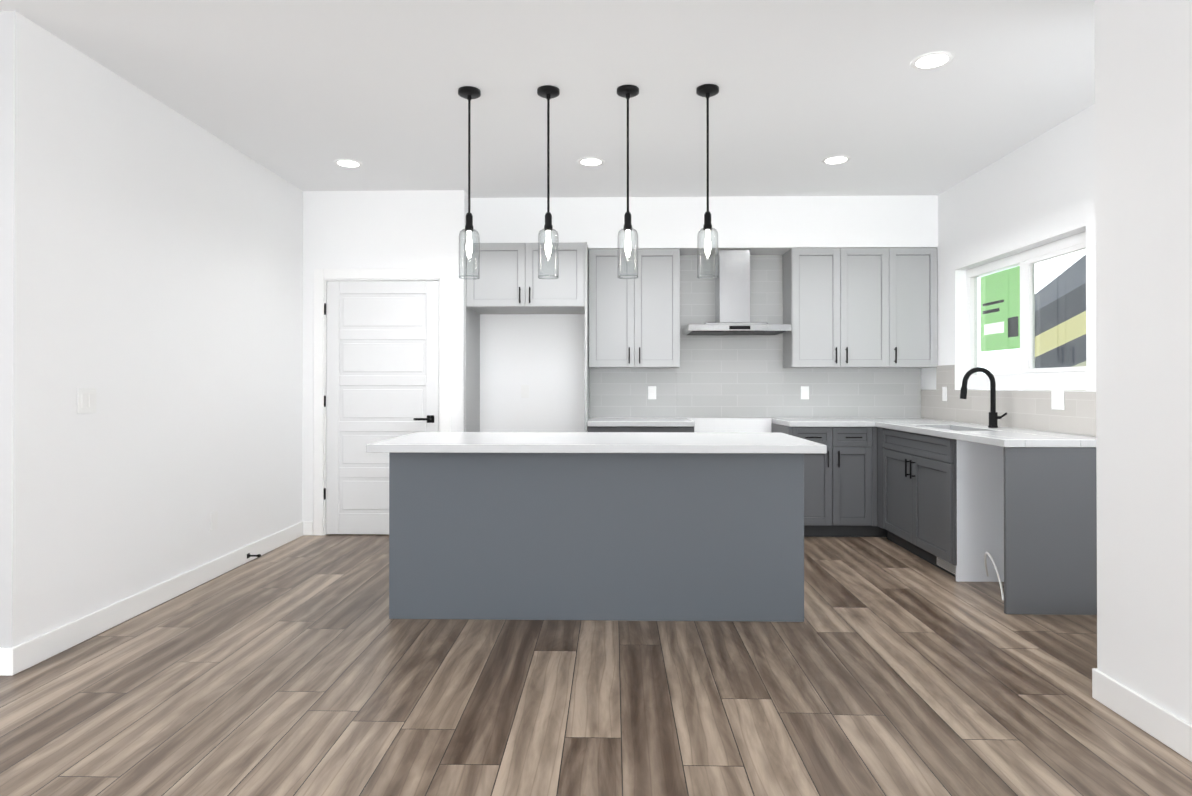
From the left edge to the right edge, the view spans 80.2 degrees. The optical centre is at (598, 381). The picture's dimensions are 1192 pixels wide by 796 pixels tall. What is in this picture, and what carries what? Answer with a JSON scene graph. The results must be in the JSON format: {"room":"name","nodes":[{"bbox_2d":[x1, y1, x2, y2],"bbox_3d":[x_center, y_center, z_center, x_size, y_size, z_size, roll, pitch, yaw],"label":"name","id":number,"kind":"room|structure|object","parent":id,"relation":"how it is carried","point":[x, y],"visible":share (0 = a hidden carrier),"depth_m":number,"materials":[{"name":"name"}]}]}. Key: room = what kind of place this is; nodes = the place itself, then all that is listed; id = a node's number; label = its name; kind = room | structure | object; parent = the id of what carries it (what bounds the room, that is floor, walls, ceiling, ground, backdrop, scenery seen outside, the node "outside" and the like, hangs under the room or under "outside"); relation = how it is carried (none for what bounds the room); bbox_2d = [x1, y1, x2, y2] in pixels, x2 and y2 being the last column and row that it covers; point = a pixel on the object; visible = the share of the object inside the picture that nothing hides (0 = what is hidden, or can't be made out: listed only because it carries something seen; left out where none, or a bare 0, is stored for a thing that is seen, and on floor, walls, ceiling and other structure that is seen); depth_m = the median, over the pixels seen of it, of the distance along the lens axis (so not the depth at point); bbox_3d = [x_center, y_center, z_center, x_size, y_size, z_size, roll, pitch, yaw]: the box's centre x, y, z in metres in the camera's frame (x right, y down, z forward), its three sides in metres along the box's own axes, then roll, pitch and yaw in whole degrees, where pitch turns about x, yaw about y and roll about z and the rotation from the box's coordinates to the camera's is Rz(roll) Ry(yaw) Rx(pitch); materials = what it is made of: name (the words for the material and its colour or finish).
{"room":"kitchen","nodes":[
{"label":"kitchen","id":0,"kind":"room"},
{"bbox_2d":[0,11,302,647],"bbox_3d":[-2.542,-0.157,4.720,0.230,2.800,3.465,0,0,1],"label":"wall","id":1,"kind":"structure","parent":0,"point":[151,269],"depth_m":3.68,"materials":[{"name":"white paint"}]},
{"bbox_2d":[77,388,96,413],"bbox_3d":[-2.449,0.093,3.394,0.009,0.118,0.118,0,0,1],"label":"light switch","id":2,"kind":"object","parent":1,"relation":"attached to","point":[86,400],"visible":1,"depth_m":3.39,"materials":[{"name":"white plastic"}]},
{"bbox_2d":[0,521,307,675],"bbox_3d":[-2.422,1.184,4.358,0.030,0.115,2.788,0,0,1],"label":"baseboard","id":3,"kind":"structure","parent":1,"relation":"attached to","point":[14,660],"depth_m":3.67,"materials":[{"name":"white wood"}]},
{"bbox_2d":[247,553,260,557],"bbox_3d":[-2.368,1.199,4.870,0.085,0.030,0.030,0,0,1],"label":"door stop","id":4,"kind":"object","parent":3,"relation":"attached to","point":[249,555],"visible":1,"depth_m":4.87,"materials":[{"name":"black metal"}]},
{"bbox_2d":[302,190,467,520],"bbox_3d":[-1.738,-0.149,6.030,1.320,2.800,0.570,0,0,1],"label":"wall","id":5,"kind":"structure","parent":0,"point":[413,229],"depth_m":5.75,"materials":[{"name":"white paint"}]},
{"bbox_2d":[324,281,438,533],"bbox_3d":[-1.760,0.212,5.738,0.936,2.058,0.098,0,0,1],"label":"pantry door","id":6,"kind":"structure","parent":5,"relation":"in","point":[382,360],"depth_m":5.75,"materials":[{"name":"white wood"}]},
{"bbox_2d":[313,268,450,535],"bbox_3d":[-1.752,0.168,5.759,1.114,2.163,0.064,0,0,1],"label":"door frame","id":7,"kind":"structure","parent":5,"relation":"attached to","point":[442,276],"depth_m":5.74,"materials":[{"name":"white wood"}]},
{"bbox_2d":[0,0,1094,197],"bbox_3d":[-1.561,-1.601,2.219,11.000,0.060,11.200,0,0,1],"label":"ceiling","id":8,"kind":"structure","parent":0,"point":[303,95],"depth_m":3.73,"materials":[{"name":"grey paint"}]},
{"bbox_2d":[334,159,362,167],"bbox_3d":[-1.780,-1.551,5.044,0.194,0.003,0.194,0,0,1],"label":"recessed light","id":9,"kind":"object","parent":8,"relation":"in","point":[348,163],"visible":1,"depth_m":5.04,"materials":[{"name":"white plastic"}]},
{"bbox_2d":[458,86,480,279],"bbox_3d":[-0.691,-1.057,3.797,0.120,1.006,0.120,0,0,1],"label":"pendant light","id":10,"kind":"object","parent":8,"relation":"hanging from","point":[468,93],"visible":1,"depth_m":3.79,"materials":[{"name":"clear glass"}]},
{"bbox_2d":[537,85,559,278],"bbox_3d":[-0.266,-1.057,3.788,0.120,1.006,0.120,0,0,1],"label":"pendant light","id":11,"kind":"object","parent":8,"relation":"hanging from","point":[548,92],"visible":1,"depth_m":3.78,"materials":[{"name":"clear glass"}]},
{"bbox_2d":[577,157,604,165],"bbox_3d":[-0.050,-1.552,5.006,0.194,0.003,0.194,0,0,1],"label":"recessed light","id":12,"kind":"object","parent":8,"relation":"in","point":[590,161],"visible":1,"depth_m":4.99,"materials":[{"name":"white plastic"}]},
{"bbox_2d":[617,85,638,278],"bbox_3d":[0.159,-1.057,3.779,0.120,1.006,0.120,0,0,1],"label":"pendant light","id":13,"kind":"object","parent":8,"relation":"hanging from","point":[627,92],"visible":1,"depth_m":3.77,"materials":[{"name":"clear glass"}]},
{"bbox_2d":[696,84,718,278],"bbox_3d":[0.583,-1.057,3.770,0.120,1.006,0.120,0,0,1],"label":"pendant light","id":14,"kind":"object","parent":8,"relation":"hanging from","point":[707,91],"visible":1,"depth_m":3.76,"materials":[{"name":"clear glass"}]},
{"bbox_2d":[822,156,850,164],"bbox_3d":[1.670,-1.552,4.969,0.194,0.003,0.194,0,0,1],"label":"recessed light","id":15,"kind":"object","parent":8,"relation":"in","point":[833,160],"visible":1,"depth_m":4.97,"materials":[{"name":"white plastic"}]},
{"bbox_2d":[910,51,953,69],"bbox_3d":[1.627,-1.561,3.450,0.194,0.003,0.194,0,0,1],"label":"recessed light","id":16,"kind":"object","parent":8,"relation":"in","point":[933,60],"visible":1,"depth_m":3.44,"materials":[{"name":"white plastic"}]},
{"bbox_2d":[0,534,1191,795],"bbox_3d":[-1.561,1.259,2.202,11.000,0.060,11.200,0,0,1],"label":"floor","id":17,"kind":"structure","parent":0,"point":[308,666],"depth_m":2.74,"materials":[{"name":"brown wood"}]},
{"bbox_2d":[464,242,589,431],"bbox_3d":[-0.580,0.067,5.970,0.994,2.368,0.633,0,0,1],"label":"surround","id":18,"kind":"object","parent":17,"relation":"on","point":[509,281],"visible":0.92,"depth_m":5.71,"materials":[{"name":"grey"}]},
{"bbox_2d":[386,452,803,621],"bbox_3d":[-0.007,0.795,3.996,2.150,0.888,0.660,0,0,1],"label":"kitchen island","id":19,"kind":"object","parent":17,"relation":"on","point":[659,526],"depth_m":3.67,"materials":[{"name":"grey wood"}]},
{"bbox_2d":[366,432,825,455],"bbox_3d":[-0.007,0.328,3.876,2.228,0.040,0.915,0,0,1],"label":"island countertop","id":20,"kind":"structure","parent":19,"relation":"on","point":[740,443],"depth_m":3.55,"materials":[{"name":"white stone"}]},
{"bbox_2d":[588,426,693,431],"bbox_3d":[0.348,0.807,5.941,0.855,0.888,0.643,0,0,1],"label":"base cabinet","id":21,"kind":"object","parent":17,"relation":"on","point":[632,429],"visible":0.08,"depth_m":5.66,"materials":[{"name":"grey"}]},
{"bbox_2d":[587,418,694,426],"bbox_3d":[0.348,0.341,5.949,0.855,0.040,0.633,0,0,1],"label":"countertop","id":22,"kind":"structure","parent":21,"relation":"on","point":[661,422],"depth_m":5.64,"materials":[{"name":"white stone"}]},
{"bbox_2d":[771,423,878,536],"bbox_3d":[1.870,0.806,5.925,0.698,0.888,0.608,0,0,1],"label":"base cabinet","id":23,"kind":"object","parent":17,"relation":"on","point":[841,487],"depth_m":5.63,"materials":[{"name":"grey wood"}]},
{"bbox_2d":[772,418,871,426],"bbox_3d":[1.850,0.340,5.914,0.660,0.040,0.636,0,0,1],"label":"countertop","id":24,"kind":"structure","parent":23,"relation":"on","point":[791,422],"depth_m":5.63,"materials":[{"name":"white stone"}]},
{"bbox_2d":[879,527,886,536],"bbox_3d":[2.477,0.806,5.912,0.703,0.888,0.607,0,0,1],"label":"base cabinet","id":25,"kind":"object","parent":17,"relation":"on","point":[882,532],"depth_m":5.68,"materials":[{"name":"grey wood"}]},
{"bbox_2d":[877,427,1003,581],"bbox_3d":[2.487,0.801,4.997,0.643,0.888,1.218,0,0,1],"label":"base cabinet","id":26,"kind":"object","parent":17,"relation":"on","point":[941,503],"visible":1,"depth_m":4.50,"materials":[{"name":"grey wood"}]},
{"bbox_2d":[872,418,1095,446],"bbox_3d":[2.484,0.335,4.980,0.648,0.040,2.478,0,0,1],"label":"countertop","id":27,"kind":"structure","parent":26,"relation":"on","point":[998,436],"depth_m":4.30,"materials":[{"name":"white stone"}]},
{"bbox_2d":[960,367,1006,427],"bbox_3d":[2.603,0.108,4.794,0.278,0.412,0.110,0,0,1],"label":"faucet","id":28,"kind":"object","parent":27,"relation":"on","point":[994,417],"visible":1,"depth_m":4.80,"materials":[{"name":"black metal"}]},
{"bbox_2d":[984,552,1003,599],"bbox_3d":[2.332,1.121,4.160,0.112,0.224,0.369,0,0,1],"label":"hose","id":29,"kind":"object","parent":17,"relation":"on","point":[996,569],"visible":0.98,"depth_m":4.11,"materials":[{"name":"white plastic"}]},
{"bbox_2d":[1004,447,1096,614],"bbox_3d":[2.476,0.794,3.769,0.613,0.888,0.022,0,0,1],"label":"end panel","id":30,"kind":"object","parent":17,"relation":"on","point":[1050,530],"visible":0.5,"depth_m":3.76,"materials":[{"name":"grey wood"}]},
{"bbox_2d":[480,314,771,432],"bbox_3d":[0.304,-0.147,6.331,5.390,2.800,0.120,0,0,1],"label":"wall","id":31,"kind":"structure","parent":0,"point":[542,356],"depth_m":6.29,"materials":[{"name":"white paint"}]},
{"bbox_2d":[589,248,679,367],"bbox_3d":[0.307,-0.618,6.085,0.767,0.998,0.353,0,0,1],"label":"upper cabinet","id":32,"kind":"object","parent":31,"relation":"attached to","point":[634,323],"visible":0.88,"depth_m":5.95,"materials":[{"name":"grey wood"}]},
{"bbox_2d":[682,249,791,334],"bbox_3d":[1.157,-0.761,5.999,0.840,0.712,0.490,0,0,1],"label":"range hood","id":33,"kind":"object","parent":31,"relation":"attached to","point":[732,298],"visible":0.98,"depth_m":5.98,"materials":[{"name":"silver metal"}]},
{"bbox_2d":[590,255,920,417],"bbox_3d":[1.377,-0.398,6.243,2.900,1.436,0.008,0,0,1],"label":"tile backsplash","id":34,"kind":"structure","parent":31,"relation":"attached to","point":[730,376],"depth_m":6.24,"materials":[{"name":"white tile"}]},
{"bbox_2d":[648,386,655,398],"bbox_3d":[0.477,0.100,6.250,0.072,0.115,0.008,0,0,1],"label":"outlet","id":35,"kind":"object","parent":34,"relation":"attached to","point":[651,392],"visible":1,"depth_m":6.25,"materials":[{"name":"white plastic"}]},
{"bbox_2d":[801,386,808,398],"bbox_3d":[1.817,0.100,6.221,0.072,0.115,0.008,0,0,1],"label":"outlet","id":36,"kind":"object","parent":34,"relation":"attached to","point":[804,392],"visible":1,"depth_m":6.22,"materials":[{"name":"white plastic"}]},
{"bbox_2d":[783,247,937,367],"bbox_3d":[2.227,-0.618,6.043,1.208,0.998,0.353,0,0,1],"label":"upper cabinet","id":37,"kind":"object","parent":31,"relation":"attached to","point":[860,307],"visible":1,"depth_m":5.91,"materials":[{"name":"grey wood"}]},
{"bbox_2d":[470,195,937,254],"bbox_3d":[0.879,-1.333,6.100,3.910,0.430,0.330,0,0,1],"label":"soffit","id":38,"kind":"structure","parent":0,"point":[768,225],"depth_m":5.93,"materials":[{"name":"white paint"}]},
{"bbox_2d":[921,104,1095,436],"bbox_3d":[2.879,-0.158,4.475,0.160,2.800,3.480,0,0,1],"label":"wall","id":39,"kind":"structure","parent":0,"point":[1038,191],"depth_m":4.75,"materials":[{"name":"white paint"}]},
{"bbox_2d":[921,365,1095,435],"bbox_3d":[2.804,0.089,4.970,0.008,0.448,2.470,0,0,1],"label":"tile backsplash","id":40,"kind":"structure","parent":39,"relation":"attached to","point":[1031,410],"depth_m":4.75,"materials":[{"name":"beige tile"}]},
{"bbox_2d":[942,387,946,400],"bbox_3d":[2.811,0.100,5.745,0.008,0.115,0.072,0,0,1],"label":"outlet","id":41,"kind":"object","parent":40,"relation":"attached to","point":[944,393],"visible":1,"depth_m":5.74,"materials":[{"name":"white plastic"}]},
{"bbox_2d":[1051,390,1063,409],"bbox_3d":[2.779,0.112,4.282,0.009,0.118,0.118,0,0,1],"label":"light switch","id":42,"kind":"object","parent":40,"relation":"attached to","point":[1057,399],"visible":1,"depth_m":4.28,"materials":[{"name":"white plastic"}]},
{"bbox_2d":[966,231,1085,389],"bbox_3d":[2.920,-0.413,4.820,0.064,0.941,1.546,0,0,1],"label":"window","id":43,"kind":"structure","parent":39,"relation":"in","point":[1007,312],"depth_m":4.93,"materials":[{"name":"clear glass"}]},
{"bbox_2d":[1095,0,1191,724],"bbox_3d":[2.362,-0.186,-0.365,0.985,2.800,6.220,0,0,1],"label":"wall","id":44,"kind":"structure","parent":0,"point":[1143,141],"depth_m":2.50,"materials":[{"name":"white paint"}]},
{"bbox_2d":[1092,668,1191,761],"bbox_3d":[1.866,1.157,-0.255,0.015,0.115,6.033,0,0,1],"label":"baseboard","id":45,"kind":"structure","parent":44,"relation":"attached to","point":[1156,721],"depth_m":2.49,"materials":[{"name":"white wood"}]},
{"label":"outside","id":46,"kind":"structure","parent":0,"visible":0},
{"bbox_2d":[977,265,1019,389],"bbox_3d":[10.210,-7.699,14.603,0.001,22.000,50.000,0,0,1],"label":"sky","id":47,"kind":"structure","parent":46,"point":[1001,361],"depth_m":18.29,"materials":[{"name":"white"}]},
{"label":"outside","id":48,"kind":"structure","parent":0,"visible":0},
{"bbox_2d":[1035,249,1085,390],"bbox_3d":[7.095,0.043,4.682,3.800,4.400,8.120,0,0,1],"label":"neighbouring house","id":49,"kind":"structure","parent":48,"point":[1040,341],"depth_m":8.05,"materials":[{"name":"grey"}]}
]}

